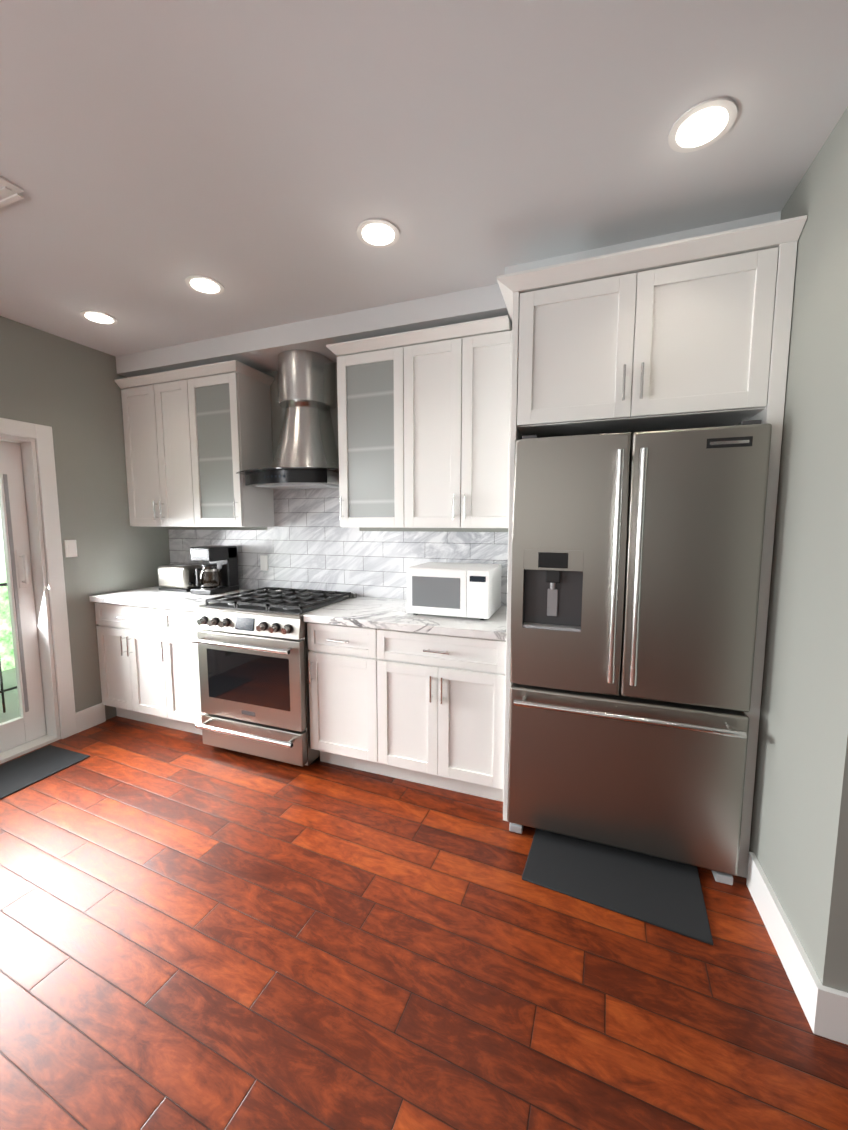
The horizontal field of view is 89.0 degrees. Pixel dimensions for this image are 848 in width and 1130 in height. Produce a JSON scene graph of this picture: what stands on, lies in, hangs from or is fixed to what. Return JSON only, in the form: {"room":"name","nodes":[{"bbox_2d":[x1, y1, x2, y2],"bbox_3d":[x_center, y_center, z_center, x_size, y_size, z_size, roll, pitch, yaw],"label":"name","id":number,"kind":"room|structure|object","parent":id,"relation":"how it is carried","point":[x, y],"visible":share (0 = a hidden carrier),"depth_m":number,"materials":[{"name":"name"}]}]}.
{"room":"kitchen","nodes":[
{"label":"kitchen","id":0,"kind":"room"},
{"bbox_2d":[0,316,169,734],"bbox_3d":[-3.115,0.018,1.040,0.150,2.620,5.740,2,6,20],"label":"wall","id":1,"kind":"structure","parent":0,"point":[68,391],"depth_m":2.95,"materials":[{"name":"grey paint"}]},
{"bbox_2d":[0,441,45,752],"bbox_3d":[-2.653,0.225,2.377,0.094,1.897,0.852,2,6,20],"label":"patio door","id":2,"kind":"structure","parent":1,"relation":"in","point":[28,724],"depth_m":2.70,"materials":[{"name":"white plastic"}]},
{"bbox_2d":[0,418,76,763],"bbox_3d":[-2.627,0.181,2.364,0.168,2.035,1.080,2,6,20],"label":"door frame","id":3,"kind":"structure","parent":1,"relation":"attached to","point":[49,530],"depth_m":2.77,"materials":[{"name":"white wood"}]},
{"bbox_2d":[64,540,76,556],"bbox_3d":[-2.354,-0.110,2.876,0.009,0.115,0.070,2,6,20],"label":"switch plate","id":4,"kind":"object","parent":1,"relation":"attached to","point":[70,548],"visible":1,"depth_m":2.87,"materials":[{"name":"white plastic"}]},
{"bbox_2d":[169,362,507,531],"bbox_3d":[0.948,-0.128,2.522,6.750,2.620,0.140,2,6,20],"label":"wall","id":5,"kind":"structure","parent":0,"point":[277,413],"depth_m":3.08,"materials":[{"name":"grey paint"}]},
{"bbox_2d":[114,360,274,526],"bbox_3d":[-1.647,-0.808,3.138,1.106,1.053,0.369,2,6,20],"label":"upper cabinet","id":6,"kind":"object","parent":5,"relation":"attached to","point":[197,439],"visible":1,"depth_m":2.99,"materials":[{"name":"white wood"}]},
{"bbox_2d":[236,350,338,489],"bbox_3d":[-0.837,-0.925,2.759,0.736,0.836,0.498,2,6,20],"label":"range hood","id":7,"kind":"object","parent":5,"relation":"attached to","point":[306,456],"visible":1,"depth_m":2.73,"materials":[{"name":"silver metal"}]},
{"bbox_2d":[168,488,507,605],"bbox_3d":[-0.748,-0.221,3.060,2.890,0.900,0.008,2,6,20],"label":"tile backsplash","id":8,"kind":"structure","parent":5,"relation":"attached to","point":[307,541],"depth_m":3.03,"materials":[{"name":"white tile"}]},
{"bbox_2d":[260,555,267,570],"bbox_3d":[-1.201,-0.016,3.240,0.070,0.115,0.006,2,6,20],"label":"electrical outlet plate","id":9,"kind":"object","parent":8,"relation":"attached to","point":[263,562],"visible":1,"depth_m":3.24,"materials":[{"name":"white plastic"}]},
{"bbox_2d":[326,315,511,527],"bbox_3d":[0.021,-0.748,2.528,1.113,1.053,0.369,2,6,20],"label":"upper cabinet","id":10,"kind":"object","parent":5,"relation":"attached to","point":[424,417],"visible":0.92,"depth_m":2.38,"materials":[{"name":"white wood"}]},
{"bbox_2d":[0,716,847,1129],"bbox_3d":[-0.042,1.480,-0.026,7.150,0.080,6.000,2,6,20],"label":"floor","id":11,"kind":"structure","parent":0,"point":[196,932],"depth_m":1.37,"materials":[{"name":"brown wood"}]},
{"bbox_2d":[0,745,89,798],"bbox_3d":[-2.366,1.203,2.330,0.390,0.008,0.810,2,6,20],"label":"door mat","id":12,"kind":"object","parent":11,"relation":"on","point":[24,771],"visible":0.98,"depth_m":2.52,"materials":[{"name":"black fabric"}]},
{"bbox_2d":[89,586,254,734],"bbox_3d":[-1.744,0.662,3.167,1.003,0.921,0.654,2,6,20],"label":"base cabinet","id":13,"kind":"object","parent":11,"relation":"on","point":[148,660],"visible":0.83,"depth_m":2.91,"materials":[{"name":"white wood"}]},
{"bbox_2d":[157,564,201,591],"bbox_3d":[-1.837,0.092,3.267,0.324,0.192,0.170,2,6,20],"label":"toaster","id":14,"kind":"object","parent":13,"relation":"on","point":[177,577],"visible":0.85,"depth_m":3.19,"materials":[{"name":"silver metal"}]},
{"bbox_2d":[190,545,238,594],"bbox_3d":[-1.537,0.031,3.157,0.190,0.335,0.277,2,6,20],"label":"coffee maker","id":15,"kind":"object","parent":13,"relation":"on","point":[218,574],"visible":1,"depth_m":3.09,"materials":[{"name":"black plastic"}]},
{"bbox_2d":[191,587,356,765],"bbox_3d":[-0.937,0.678,2.804,0.750,0.960,0.723,2,6,20],"label":"gas range","id":16,"kind":"object","parent":11,"relation":"on","point":[253,650],"visible":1,"depth_m":2.52,"materials":[{"name":"silver metal"}]},
{"bbox_2d":[304,596,506,801],"bbox_3d":[-0.032,0.724,2.541,1.121,0.921,0.654,2,6,20],"label":"base cabinet","id":17,"kind":"object","parent":11,"relation":"on","point":[397,690],"visible":0.92,"depth_m":2.26,"materials":[{"name":"white wood"}]},
{"bbox_2d":[407,562,506,619],"bbox_3d":[0.233,0.134,2.476,0.537,0.265,0.457,2,6,20],"label":"microwave","id":18,"kind":"object","parent":17,"relation":"on","point":[470,590],"visible":0.88,"depth_m":2.29,"materials":[{"name":"white plastic"}]},
{"bbox_2d":[522,829,712,944],"bbox_3d":[0.764,1.258,1.763,0.650,0.008,0.370,3,6,25],"label":"area rug","id":19,"kind":"object","parent":11,"relation":"on","point":[666,894],"visible":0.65,"depth_m":1.72,"materials":[{"name":"black fabric"}]},
{"bbox_2d":[507,420,771,884],"bbox_3d":[0.914,0.333,2.053,0.896,1.795,0.784,2,6,20],"label":"refrigerator","id":20,"kind":"object","parent":11,"relation":"on","point":[636,565],"visible":1,"depth_m":1.72,"materials":[{"name":"grey metal"}]},
{"bbox_2d":[496,215,806,877],"bbox_3d":[0.918,-0.002,2.081,1.045,2.455,0.723,2,6,20],"label":"tall cabinet","id":21,"kind":"object","parent":11,"relation":"on","point":[693,332],"visible":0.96,"depth_m":1.68,"materials":[{"name":"white wood"}]},
{"bbox_2d":[0,0,847,356],"bbox_3d":[-0.042,-1.207,-0.292,7.150,0.080,6.000,2,6,20],"label":"ceiling","id":22,"kind":"structure","parent":0,"point":[260,160],"depth_m":1.35,"materials":[{"name":"white paint"}]},
{"bbox_2d":[0,176,23,207],"bbox_3d":[-1.642,-1.336,1.498,0.350,0.014,0.263,2,6,20],"label":"ceiling vent","id":23,"kind":"object","parent":22,"relation":"in","point":[9,192],"visible":0.95,"depth_m":1.55,"materials":[{"name":"white"}]},
{"bbox_2d":[80,310,117,324],"bbox_3d":[-1.891,-1.439,2.510,0.176,0.008,0.176,2,6,20],"label":"recessed light","id":24,"kind":"object","parent":22,"relation":"in","point":[98,317],"visible":1,"depth_m":2.50,"materials":[{"name":"white"}]},
{"bbox_2d":[185,275,223,294],"bbox_3d":[-1.101,-1.405,2.168,0.176,0.008,0.176,2,6,20],"label":"recessed light","id":25,"kind":"object","parent":22,"relation":"in","point":[204,284],"visible":1,"depth_m":2.15,"materials":[{"name":"white"}]},
{"bbox_2d":[357,218,398,247],"bbox_3d":[-0.189,-1.367,1.781,0.176,0.008,0.176,2,6,20],"label":"recessed light","id":26,"kind":"object","parent":22,"relation":"in","point":[378,233],"visible":1,"depth_m":1.77,"materials":[{"name":"white"}]},
{"bbox_2d":[116,211,780,376],"bbox_3d":[-0.366,-1.387,2.551,3.878,0.120,0.480,2,6,20],"label":"soffit ceiling","id":27,"kind":"structure","parent":22,"relation":"attached to","point":[260,350],"depth_m":2.46,"materials":[{"name":"white paint"}]},
{"bbox_2d":[668,97,737,152],"bbox_3d":[0.837,-1.319,1.300,0.176,0.008,0.176,2,6,20],"label":"recessed light","id":28,"kind":"object","parent":22,"relation":"in","point":[702,125],"visible":1,"depth_m":1.29,"materials":[{"name":"white"}]},
{"bbox_2d":[749,107,847,992],"bbox_3d":[1.376,-0.042,1.644,0.105,2.620,1.220,2,6,20],"label":"wall","id":29,"kind":"structure","parent":0,"point":[798,846],"depth_m":1.33,"materials":[{"name":"grey paint"}]},
{"bbox_2d":[746,852,847,1042],"bbox_3d":[1.206,1.224,1.449,0.038,0.140,0.536,2,6,20],"label":"baseboard","id":30,"kind":"structure","parent":29,"relation":"attached to","point":[824,1009],"depth_m":1.30,"materials":[{"name":"white wood"}]},
{"bbox_2d":[844,1031,847,1044],"bbox_3d":[1.419,1.195,1.742,0.039,0.140,1.236,2,6,20],"label":"baseboard","id":31,"kind":"structure","parent":29,"relation":"attached to","point":[845,1032],"depth_m":1.19,"materials":[{"name":"white"}]},
{"label":"outside","id":32,"kind":"structure","parent":0,"visible":0},
{"bbox_2d":[0,515,14,670],"bbox_3d":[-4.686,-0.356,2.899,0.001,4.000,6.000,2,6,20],"label":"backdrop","id":33,"kind":"structure","parent":32,"point":[8,646],"depth_m":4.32,"materials":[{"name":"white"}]},
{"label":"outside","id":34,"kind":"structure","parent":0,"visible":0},
{"bbox_2d":[0,583,19,722],"bbox_3d":[-3.724,0.752,2.653,2.050,1.082,6.000,2,6,20],"label":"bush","id":35,"kind":"object","parent":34,"point":[12,703],"depth_m":3.52,"materials":[{"name":"green plant"}]}
]}

